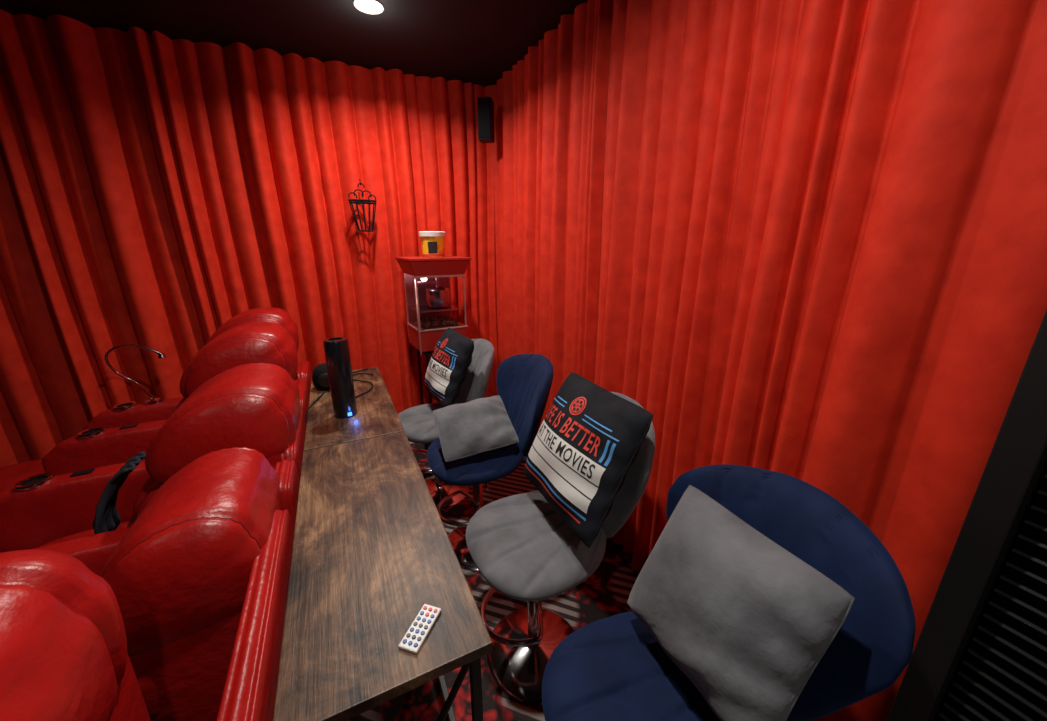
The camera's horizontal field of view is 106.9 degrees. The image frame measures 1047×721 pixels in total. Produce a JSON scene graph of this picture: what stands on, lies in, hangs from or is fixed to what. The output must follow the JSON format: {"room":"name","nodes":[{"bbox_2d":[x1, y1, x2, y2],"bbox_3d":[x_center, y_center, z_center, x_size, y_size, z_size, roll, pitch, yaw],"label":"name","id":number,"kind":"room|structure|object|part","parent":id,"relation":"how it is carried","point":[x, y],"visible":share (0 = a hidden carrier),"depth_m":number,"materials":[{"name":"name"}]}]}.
{"room":"home theater","nodes":[
{"label":"home theater","id":0,"kind":"room"},
{"bbox_2d":[0,0,587,86],"bbox_3d":[-1.361,-1.231,-0.073,5.000,0.100,6.100,-8,18,-25],"label":"ceiling","id":1,"kind":"structure","parent":0,"point":[466,41],"depth_m":2.12,"materials":[{"name":"black paint"}]},
{"bbox_2d":[0,9,497,466],"bbox_3d":[-2.451,-0.473,2.430,4.860,2.780,0.181,-7,18,-21],"label":"curtain","id":2,"kind":"object","parent":1,"relation":"hanging from","point":[157,191],"visible":0.69,"depth_m":2.49,"materials":[{"name":"red fabric"}]},
{"bbox_2d":[349,201,375,203],"bbox_3d":[-1.119,-1.098,2.703,0.179,0.009,0.081,-8,18,-25],"label":"hoop","id":3,"kind":"object","parent":2,"relation":"attached to","point":[353,202],"visible":0.97,"depth_m":2.69,"materials":[{"name":"black metal"}]},
{"bbox_2d":[348,199,376,201],"bbox_3d":[-1.119,-1.113,2.699,0.185,0.009,0.083,-8,18,-25],"label":"hoop","id":4,"kind":"object","parent":3,"relation":"on","point":[358,200],"visible":0.91,"depth_m":2.67,"materials":[{"name":"black metal"}]},
{"bbox_3d":[-1.119,-0.921,2.757,0.105,0.009,0.049,-8,18,-25],"label":"hoop","id":5,"kind":"object","parent":2,"relation":"attached to","visible":0},
{"bbox_2d":[348,200,358,229],"bbox_3d":[-1.181,-1.008,2.699,0.047,0.201,0.007,-8,18,-25],"label":"wire","id":6,"kind":"object","parent":5,"relation":"attached to","point":[348,200],"visible":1,"depth_m":2.70,"materials":[{"name":"black metal"}]},
{"bbox_2d":[356,200,362,229],"bbox_3d":[-1.139,-1.006,2.692,0.007,0.201,0.032,9,19,26],"label":"wire","id":7,"kind":"object","parent":5,"relation":"attached to","point":[356,200],"visible":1,"depth_m":2.69,"materials":[{"name":"black metal"}]},
{"bbox_2d":[363,201,366,229],"bbox_3d":[-1.107,-1.009,2.703,0.007,0.201,0.024,-8,18,-25],"label":"wire","id":8,"kind":"object","parent":5,"relation":"attached to","point":[363,201],"visible":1,"depth_m":2.70,"materials":[{"name":"black metal"}]},
{"bbox_2d":[372,201,374,230],"bbox_3d":[-1.060,-1.020,2.740,0.043,0.201,0.007,-4,17,-12],"label":"wire","id":9,"kind":"object","parent":5,"relation":"attached to","point":[374,201],"visible":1,"depth_m":2.74,"materials":[{"name":"black metal"}]},
{"bbox_2d":[353,0,383,13],"bbox_3d":[-0.777,-1.774,1.952,0.144,0.021,0.144,-8,18,-25],"label":"recessed light","id":10,"kind":"object","parent":1,"relation":"in","point":[366,6],"visible":1,"depth_m":1.94,"materials":[{"name":"white plastic"}]},
{"bbox_2d":[491,0,1046,720],"bbox_3d":[0.400,-0.366,2.072,0.102,2.780,2.970,-8,18,-25],"label":"curtain","id":11,"kind":"object","parent":1,"relation":"hanging from","point":[807,239],"visible":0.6,"depth_m":1.17,"materials":[{"name":"red fabric"}]},
{"bbox_2d":[347,441,787,720],"bbox_3d":[-1.361,1.547,0.761,5.000,0.100,6.100,-8,18,-25],"label":"floor","id":12,"kind":"structure","parent":0,"point":[605,593],"depth_m":1.84,"materials":[{"name":"carpet"}]},
{"bbox_2d":[0,509,293,720],"bbox_3d":[-0.957,0.932,0.501,0.876,1.227,1.531,14,22,39],"label":"recliner","id":13,"kind":"object","parent":12,"relation":"on","point":[64,656],"visible":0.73,"depth_m":0.59,"materials":[{"name":"red leather"}]},
{"bbox_2d":[0,322,309,552],"bbox_3d":[-1.926,0.532,1.853,1.660,1.298,0.563,-8,18,-25],"label":"recliner","id":14,"kind":"object","parent":12,"relation":"on","point":[38,510],"visible":0.26,"depth_m":1.64,"materials":[{"name":"red leather"}]},
{"bbox_2d":[14,473,54,490],"bbox_3d":[-1.997,0.495,1.585,0.106,0.016,0.106,-8,18,-25],"label":"cup holder","id":15,"kind":"object","parent":14,"relation":"on","point":[40,482],"depth_m":1.58,"materials":[{"name":"black plastic"}]},
{"bbox_3d":[-1.772,0.828,1.799,0.945,0.761,0.136,-8,18,-25],"label":"armrest","id":16,"kind":"part","parent":14,"relation":"part of","materials":[{"name":"red leather"}]},
{"bbox_3d":[-1.868,0.477,1.645,0.065,0.012,0.036,-8,18,-25],"label":"button panel","id":17,"kind":"part","parent":14,"relation":"part of","materials":[{"name":"black plastic"}]},
{"bbox_2d":[0,307,311,490],"bbox_3d":[-2.148,0.397,2.268,1.658,1.318,0.516,-8,18,-25],"label":"recliner","id":18,"kind":"object","parent":12,"relation":"on","point":[121,432],"visible":0.26,"depth_m":2.06,"materials":[{"name":"red leather"}]},
{"bbox_2d":[77,427,106,437],"bbox_3d":[-2.224,0.371,2.001,0.106,0.016,0.106,-8,18,-25],"label":"cup holder","id":19,"kind":"object","parent":18,"relation":"on","point":[96,432],"depth_m":1.99,"materials":[{"name":"black plastic"}]},
{"bbox_3d":[-1.999,0.703,2.215,0.945,0.761,0.136,-8,18,-25],"label":"armrest","id":20,"kind":"part","parent":18,"relation":"part of","materials":[{"name":"red leather"}]},
{"bbox_2d":[113,401,136,410],"bbox_3d":[-2.390,0.272,2.329,0.106,0.016,0.106,-8,18,-25],"label":"cup holder","id":21,"kind":"object","parent":18,"relation":"on","point":[126,406],"depth_m":2.32,"materials":[{"name":"black plastic"}]},
{"bbox_3d":[-2.096,0.353,2.061,0.065,0.012,0.036,-8,18,-25],"label":"button panel","id":22,"kind":"part","parent":18,"relation":"part of","materials":[{"name":"black plastic"}]},
{"bbox_3d":[-2.165,0.605,2.542,0.945,0.761,0.136,-8,18,-25],"label":"armrest","id":23,"kind":"part","parent":18,"relation":"part of","materials":[{"name":"red leather"}]},
{"bbox_2d":[105,344,165,403],"bbox_3d":[-2.282,0.078,2.322,0.272,0.373,0.075,-8,18,-25],"label":"reading lamp","id":24,"kind":"object","parent":18,"relation":"on","point":[151,400],"visible":1,"depth_m":2.29,"materials":[{"name":"silver metal"}]},
{"bbox_2d":[31,363,305,575],"bbox_3d":[-1.688,0.714,1.430,1.640,1.191,0.632,-8,18,-25],"label":"recliner","id":25,"kind":"object","parent":12,"relation":"on","point":[256,406],"visible":0.32,"depth_m":1.39,"materials":[{"name":"red leather"}]},
{"bbox_3d":[-1.509,0.967,1.336,0.945,0.761,0.136,-8,18,-25],"label":"armrest","id":26,"kind":"part","parent":25,"relation":"part of","materials":[{"name":"red leather"}]},
{"bbox_2d":[41,521,128,546],"bbox_3d":[-1.552,0.827,1.585,0.868,0.239,0.440,-8,18,-25],"label":"seat cushion","id":27,"kind":"object","parent":25,"relation":"on","point":[122,525],"depth_m":1.58,"materials":[{"name":"red leather"}]},
{"bbox_2d":[92,451,145,534],"bbox_3d":[-1.613,0.561,1.359,0.486,0.362,0.191,-8,18,-25],"label":"throw blanket","id":28,"kind":"object","parent":25,"relation":"on","point":[107,518],"visible":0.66,"depth_m":1.38,"materials":[{"name":"black fabric"}]},
{"bbox_2d":[127,515,133,527],"bbox_3d":[-1.353,0.623,1.625,0.399,0.319,0.460,-8,18,-25],"label":"lumbar cushion","id":29,"kind":"object","parent":25,"relation":"on","point":[131,521],"depth_m":1.41,"materials":[{"name":"red leather"}]},
{"bbox_2d":[133,476,163,521],"bbox_3d":[-1.317,0.502,1.607,0.384,0.337,0.520,-8,18,-25],"label":"cushion","id":30,"kind":"object","parent":25,"relation":"on","point":[152,484],"depth_m":1.38,"materials":[{"name":"red leather"}]},
{"bbox_2d":[99,447,299,720],"bbox_3d":[-1.213,0.868,1.040,1.194,1.039,0.551,-11,20,-32],"label":"recliner","id":31,"kind":"object","parent":12,"relation":"on","point":[178,577],"visible":0.59,"depth_m":0.94,"materials":[{"name":"red leather"}]},
{"bbox_2d":[135,674,159,720],"bbox_3d":[-1.023,0.761,1.126,0.315,0.337,0.480,-8,18,-25],"label":"cushion","id":32,"kind":"object","parent":31,"relation":"on","point":[149,684],"depth_m":0.93,"materials":[{"name":"red leather"}]},
{"bbox_2d":[304,367,403,450],"bbox_3d":[-0.941,0.610,2.228,0.398,0.850,1.049,-8,18,-25],"label":"console table","id":33,"kind":"object","parent":12,"relation":"on","point":[376,415],"visible":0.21,"depth_m":1.87,"materials":[{"name":"brown wood"}]},
{"bbox_2d":[305,392,323,422],"bbox_3d":[-1.085,0.449,2.052,0.032,0.460,0.364,-4,17,-12],"label":"power cable","id":34,"kind":"object","parent":33,"relation":"on","point":[313,403],"visible":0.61,"depth_m":2.00,"materials":[{"name":"black plastic"}]},
{"bbox_2d":[312,363,329,390],"bbox_3d":[-1.137,0.090,2.232,0.144,0.145,0.150,-8,18,-25],"label":"speaker","id":35,"kind":"object","parent":33,"relation":"on","point":[320,379],"visible":0.63,"depth_m":2.17},
{"bbox_2d":[318,373,329,386],"bbox_3d":[-1.106,0.110,2.173,0.080,0.080,0.010,-8,18,-25],"label":"grille","id":36,"kind":"object","parent":35,"relation":"attached to","point":[323,380],"depth_m":2.17,"materials":[{"name":"black fabric"}]},
{"bbox_2d":[323,337,356,418],"bbox_3d":[-0.869,0.083,1.846,0.104,0.380,0.106,-8,18,-25],"label":"tower speaker","id":37,"kind":"object","parent":33,"relation":"on","point":[336,349],"visible":1,"depth_m":1.81},
{"bbox_2d":[352,373,372,397],"bbox_3d":[-0.945,0.160,2.230,0.152,0.008,0.567,-6,18,-19],"label":"power cable","id":38,"kind":"object","parent":33,"relation":"on","point":[356,373],"visible":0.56,"depth_m":2.33,"materials":[{"name":"black plastic"}]},
{"bbox_2d":[273,431,491,720],"bbox_3d":[-0.477,0.885,1.312,0.398,0.850,1.066,-8,18,-25],"label":"console table","id":39,"kind":"object","parent":12,"relation":"on","point":[372,546],"visible":1,"depth_m":0.93,"materials":[{"name":"brown wood"}]},
{"bbox_2d":[398,604,440,653],"bbox_3d":[-0.223,0.577,0.840,0.044,0.010,0.104,5,17,16],"label":"remote control","id":40,"kind":"object","parent":39,"relation":"on","point":[421,626],"visible":1,"depth_m":0.83,"materials":[{"name":"white plastic"}]},
{"bbox_3d":[-0.325,1.147,1.468,0.020,0.020,1.010,-8,18,-25],"label":"rail","id":41,"kind":"part","parent":39,"relation":"part of","materials":[{"name":"black metal"}]},
{"bbox_3d":[-0.108,1.005,0.962,0.022,0.822,0.022,-8,18,-25],"label":"leg","id":42,"kind":"part","parent":39,"relation":"part of","materials":[{"name":"black metal"}]},
{"bbox_2d":[416,348,432,453],"bbox_3d":[-0.620,0.326,3.033,0.330,0.933,0.290,-9,19,-29],"label":"stand","id":43,"kind":"object","parent":12,"relation":"on","point":[427,353],"visible":0.16,"depth_m":2.97,"materials":[{"name":"black paint"}]},
{"bbox_3d":[-0.801,0.329,3.070,0.020,0.905,0.020,-9,19,-29],"label":"leg","id":44,"kind":"part","parent":43,"relation":"part of","materials":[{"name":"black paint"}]},
{"bbox_2d":[416,348,432,354],"bbox_3d":[-0.620,-0.108,2.903,0.330,0.028,0.290,-9,19,-29],"label":"shelf","id":45,"kind":"object","parent":43,"relation":"attached to","point":[428,352],"depth_m":2.72,"materials":[{"name":"red metal"}]},
{"bbox_3d":[-0.682,0.389,2.870,0.020,0.905,0.020,-9,19,-29],"label":"leg","id":46,"kind":"part","parent":43,"relation":"part of","materials":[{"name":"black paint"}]},
{"bbox_2d":[395,256,471,355],"bbox_3d":[-0.611,-0.407,2.752,0.425,0.628,0.484,-9,19,-29],"label":"machine","id":47,"kind":"object","parent":43,"relation":"on","point":[434,286],"visible":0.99,"depth_m":2.65,"materials":[{"name":"red metal"}]},
{"bbox_3d":[-0.852,-0.450,2.830,0.012,0.365,0.012,-9,19,-29],"label":"post","id":48,"kind":"part","parent":47,"relation":"part of","materials":[{"name":"pink"}]},
{"bbox_3d":[-0.778,-0.413,2.707,0.004,0.365,0.290,-9,19,-29],"label":"glass","id":49,"kind":"part","parent":47,"relation":"part of","materials":[{"name":"white"}]},
{"bbox_3d":[-0.689,-0.284,2.534,0.012,0.490,0.145,-4,17,-14],"label":"door frame","id":50,"kind":"part","parent":47,"relation":"part of","materials":[{"name":"pink"}]},
{"bbox_3d":[-0.704,-0.376,2.583,0.012,0.365,0.012,-9,19,-29],"label":"post","id":51,"kind":"part","parent":47,"relation":"part of","materials":[{"name":"pink"}]},
{"bbox_2d":[419,231,445,256],"bbox_3d":[-0.621,-0.796,2.661,0.178,0.166,0.178,-8,18,-25],"label":"tub","id":52,"kind":"object","parent":47,"relation":"on","point":[432,242],"visible":1,"depth_m":2.60,"materials":[{"name":"yellow plastic"}]},
{"bbox_3d":[-0.558,-0.566,2.610,0.344,0.015,0.013,-9,19,-29],"label":"rail","id":53,"kind":"part","parent":47,"relation":"part of","materials":[{"name":"pink"}]},
{"bbox_3d":[-0.560,-0.399,2.662,0.324,0.365,0.004,-9,19,-29],"label":"glass","id":54,"kind":"part","parent":47,"relation":"part of","materials":[{"name":"white"}]},
{"bbox_3d":[-0.416,-0.423,2.741,0.012,0.365,0.012,-9,19,-29],"label":"post","id":55,"kind":"part","parent":47,"relation":"part of","materials":[{"name":"pink"}]},
{"bbox_2d":[398,339,493,508],"bbox_3d":[-0.522,0.401,2.615,0.665,1.030,0.561,-9,19,-27],"label":"bar stool","id":56,"kind":"object","parent":12,"relation":"on","point":[418,423],"visible":0.44,"depth_m":2.54,"materials":[{"name":"grey fabric"}]},
{"bbox_3d":[-0.581,0.387,2.549,0.500,0.123,0.503,-11,20,-32],"label":"seat","id":57,"kind":"part","parent":56,"relation":"part of","materials":[{"name":"grey fabric"}]},
{"bbox_2d":[424,328,473,407],"bbox_3d":[-0.487,0.042,2.487,0.255,0.419,0.458,-9,19,-28],"label":"throw pillow","id":58,"kind":"object","parent":56,"relation":"on","point":[451,358],"visible":0.96,"depth_m":2.33,"materials":[{"name":"black fabric"}]},
{"bbox_3d":[-0.331,0.115,2.643,0.223,0.500,0.564,-11,20,-32],"label":"backrest","id":59,"kind":"part","parent":56,"relation":"part of","materials":[{"name":"grey fabric"}]},
{"bbox_2d":[427,354,552,571],"bbox_3d":[-0.170,0.533,2.093,0.665,1.075,0.561,-9,19,-28],"label":"bar stool","id":60,"kind":"object","parent":12,"relation":"on","point":[523,381],"visible":0.66,"depth_m":1.99,"materials":[{"name":"blue fabric"}]},
{"bbox_3d":[-0.252,0.487,2.061,0.500,0.123,0.503,-7,18,-22],"label":"seat","id":61,"kind":"part","parent":60,"relation":"part of","materials":[{"name":"blue fabric"}]},
{"bbox_2d":[433,395,518,461],"bbox_3d":[-0.248,0.334,1.971,0.378,0.212,0.294,-6,18,-20],"label":"throw pillow","id":62,"kind":"object","parent":60,"relation":"on","point":[480,425],"visible":1,"depth_m":1.90,"materials":[{"name":"grey fabric"}]},
{"bbox_3d":[0.026,0.229,2.107,0.223,0.500,0.564,-7,18,-22],"label":"backrest","id":63,"kind":"part","parent":60,"relation":"part of","materials":[{"name":"blue fabric"}]},
{"bbox_2d":[466,392,654,703],"bbox_3d":[0.134,0.706,1.520,0.685,1.075,0.561,-11,20,-33],"label":"bar stool","id":64,"kind":"object","parent":12,"relation":"on","point":[520,544],"visible":0.7,"depth_m":1.42,"materials":[{"name":"grey fabric"}]},
{"bbox_3d":[0.045,0.663,1.475,0.500,0.123,0.503,-9,19,-27],"label":"seat","id":65,"kind":"part","parent":64,"relation":"part of","materials":[{"name":"grey fabric"}]},
{"bbox_2d":[524,372,653,547],"bbox_3d":[0.201,0.321,1.417,0.276,0.426,0.478,-8,18,-25],"label":"throw pillow","id":66,"kind":"object","parent":64,"relation":"on","point":[582,453],"visible":1,"depth_m":1.28,"materials":[{"name":"black fabric"}]},
{"bbox_3d":[0.110,0.382,1.394,0.045,0.005,0.410,23,4,-30],"label":"board rail","id":67,"kind":"part","parent":66,"relation":"part of","materials":[{"name":"black"}]},
{"bbox_3d":[0.124,0.338,1.388,0.058,0.004,0.408,23,4,-30],"label":"board rail","id":68,"kind":"part","parent":66,"relation":"part of","materials":[{"name":"black"}]},
{"bbox_3d":[0.196,0.163,1.395,0.016,0.056,0.059,23,4,-30],"label":"reel plate","id":69,"kind":"part","parent":66,"relation":"part of","materials":[{"name":"red fabric"}]},
{"bbox_3d":[0.328,0.394,1.556,0.223,0.500,0.564,-9,19,-27],"label":"backrest","id":70,"kind":"part","parent":64,"relation":"part of","materials":[{"name":"grey fabric"}]},
{"bbox_2d":[542,464,915,720],"bbox_3d":[0.403,0.864,0.993,0.719,1.075,0.561,-6,18,-20],"label":"bar stool","id":71,"kind":"object","parent":12,"relation":"on","point":[612,668],"visible":0.52,"depth_m":0.91,"materials":[{"name":"blue fabric"}]},
{"bbox_3d":[0.312,0.830,0.918,0.500,0.123,0.503,-8,18,-25],"label":"seat","id":72,"kind":"part","parent":71,"relation":"part of","materials":[{"name":"blue fabric"}]},
{"bbox_2d":[627,485,854,720],"bbox_3d":[0.455,0.559,0.903,0.242,0.345,0.391,-7,18,-23],"label":"throw pillow","id":73,"kind":"object","parent":71,"relation":"on","point":[749,622],"visible":1,"depth_m":0.81,"materials":[{"name":"grey fabric"}]},
{"bbox_3d":[0.632,0.561,1.000,0.223,0.500,0.564,-8,18,-25],"label":"backrest","id":74,"kind":"part","parent":71,"relation":"part of","materials":[{"name":"blue fabric"}]},
{"bbox_3d":[0.966,-0.087,1.160,0.070,2.800,5.600,-8,18,-25],"label":"wall","id":75,"kind":"structure","parent":0,"visible":0},
{"bbox_2d":[477,97,494,142],"bbox_3d":[-0.263,-1.723,2.804,0.100,0.270,0.177,3,17,9],"label":"wall speaker","id":76,"kind":"object","parent":75,"relation":"attached to","point":[485,105],"visible":1,"depth_m":2.73,"materials":[{"name":"black paint"}]},
{"bbox_2d":[478,98,490,137],"bbox_3d":[-0.276,-1.700,2.724,0.086,0.246,0.009,3,17,9],"label":"grille","id":77,"kind":"object","parent":76,"relation":"attached to","point":[484,104],"depth_m":2.72,"materials":[{"name":"black fabric"}]},
{"bbox_2d":[887,309,1046,720],"bbox_3d":[1.026,0.042,0.747,0.160,2.790,0.060,-8,18,-25],"label":"door frame","id":78,"kind":"structure","parent":75,"relation":"attached to","point":[1015,469],"depth_m":0.81,"materials":[{"name":"black paint"}]},
{"bbox_2d":[936,471,1046,720],"bbox_3d":[1.263,0.179,0.291,0.090,2.790,1.005,-8,18,-25],"label":"door","id":79,"kind":"structure","parent":75,"relation":"in","point":[1039,570],"depth_m":0.84,"materials":[{"name":"black paint"}]},
{"bbox_2d":[943,701,975,720],"bbox_3d":[1.248,0.964,0.521,0.047,0.030,0.990,-8,18,-25],"label":"slat","id":80,"kind":"object","parent":79,"relation":"attached to","point":[953,708],"visible":1,"depth_m":0.92,"materials":[{"name":"black"}]},
{"bbox_2d":[948,691,995,720],"bbox_3d":[1.248,0.930,0.511,0.047,0.030,0.990,-8,18,-25],"label":"slat","id":81,"kind":"object","parent":79,"relation":"attached to","point":[972,708],"visible":1,"depth_m":0.90,"materials":[{"name":"black"}]},
{"bbox_2d":[952,680,1015,720],"bbox_3d":[1.248,0.897,0.501,0.047,0.030,0.990,-8,18,-25],"label":"slat","id":82,"kind":"object","parent":79,"relation":"attached to","point":[998,712],"visible":1,"depth_m":0.88,"materials":[{"name":"black"}]},
{"bbox_2d":[957,670,1038,720],"bbox_3d":[1.248,0.863,0.491,0.047,0.030,0.990,-8,18,-25],"label":"slat","id":83,"kind":"object","parent":79,"relation":"attached to","point":[962,673],"visible":1,"depth_m":0.86,"materials":[{"name":"black"}]},
{"bbox_2d":[962,659,1046,717],"bbox_3d":[1.248,0.830,0.481,0.047,0.030,0.990,-8,18,-25],"label":"slat","id":84,"kind":"object","parent":79,"relation":"attached to","point":[967,662],"visible":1,"depth_m":0.84,"materials":[{"name":"black wood"}]},
{"bbox_2d":[967,648,1046,701],"bbox_3d":[1.248,0.796,0.471,0.047,0.030,0.990,-8,18,-25],"label":"slat","id":85,"kind":"object","parent":79,"relation":"attached to","point":[996,666],"visible":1,"depth_m":0.84,"materials":[{"name":"black"}]},
{"bbox_2d":[972,637,1046,685],"bbox_3d":[1.248,0.763,0.461,0.047,0.030,0.990,-8,18,-25],"label":"slat","id":86,"kind":"object","parent":79,"relation":"attached to","point":[1029,671],"visible":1,"depth_m":0.83,"materials":[{"name":"black wood"}]},
{"bbox_2d":[977,625,1046,668],"bbox_3d":[1.248,0.729,0.451,0.047,0.030,0.990,-8,18,-25],"label":"slat","id":87,"kind":"object","parent":79,"relation":"attached to","point":[983,628],"visible":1,"depth_m":0.82,"materials":[{"name":"black wood"}]},
{"bbox_2d":[982,613,1046,651],"bbox_3d":[1.248,0.696,0.441,0.047,0.030,0.990,-8,18,-25],"label":"slat","id":88,"kind":"object","parent":79,"relation":"attached to","point":[1013,630],"visible":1,"depth_m":0.82,"materials":[{"name":"black wood"}]},
{"bbox_2d":[988,601,1046,634],"bbox_3d":[1.248,0.662,0.431,0.047,0.030,0.990,-8,18,-25],"label":"slat","id":89,"kind":"object","parent":79,"relation":"attached to","point":[992,603],"visible":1,"depth_m":0.81,"materials":[{"name":"black"}]},
{"bbox_2d":[993,588,1046,618],"bbox_3d":[1.248,0.629,0.421,0.047,0.030,0.990,-8,18,-25],"label":"slat","id":90,"kind":"object","parent":79,"relation":"attached to","point":[1022,603],"visible":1,"depth_m":0.80,"materials":[{"name":"black"}]},
{"bbox_2d":[999,575,1046,600],"bbox_3d":[1.248,0.595,0.411,0.047,0.030,0.990,-8,18,-25],"label":"slat","id":91,"kind":"object","parent":79,"relation":"attached to","point":[1002,577],"visible":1,"depth_m":0.80,"materials":[{"name":"black"}]},
{"bbox_2d":[1005,562,1046,583],"bbox_3d":[1.248,0.561,0.401,0.047,0.030,0.990,-8,18,-25],"label":"slat","id":92,"kind":"object","parent":79,"relation":"attached to","point":[1011,565],"visible":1,"depth_m":0.79,"materials":[{"name":"black"}]},
{"bbox_2d":[1011,548,1046,567],"bbox_3d":[1.248,0.528,0.391,0.047,0.030,0.990,-8,18,-25],"label":"slat","id":93,"kind":"object","parent":79,"relation":"attached to","point":[1020,553],"visible":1,"depth_m":0.79,"materials":[{"name":"black"}]},
{"bbox_2d":[1017,534,1046,550],"bbox_3d":[1.248,0.494,0.381,0.047,0.030,0.990,-8,18,-25],"label":"slat","id":94,"kind":"object","parent":79,"relation":"attached to","point":[1021,537],"visible":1,"depth_m":0.78,"materials":[{"name":"black metal"}]},
{"bbox_2d":[1024,520,1046,533],"bbox_3d":[1.248,0.461,0.371,0.047,0.030,0.990,-8,18,-25],"label":"slat","id":95,"kind":"object","parent":79,"relation":"attached to","point":[1030,524],"visible":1,"depth_m":0.78,"materials":[{"name":"black metal"}]},
{"bbox_2d":[1030,505,1046,516],"bbox_3d":[1.248,0.427,0.361,0.047,0.030,0.990,-8,18,-25],"label":"slat","id":96,"kind":"object","parent":79,"relation":"attached to","point":[1041,511],"visible":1,"depth_m":0.77,"materials":[{"name":"black metal"}]},
{"bbox_2d":[1037,490,1046,499],"bbox_3d":[1.248,0.394,0.350,0.047,0.030,0.990,-8,18,-25],"label":"slat","id":97,"kind":"object","parent":79,"relation":"attached to","point":[1042,494],"visible":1,"depth_m":0.76,"materials":[{"name":"black"}]}
]}

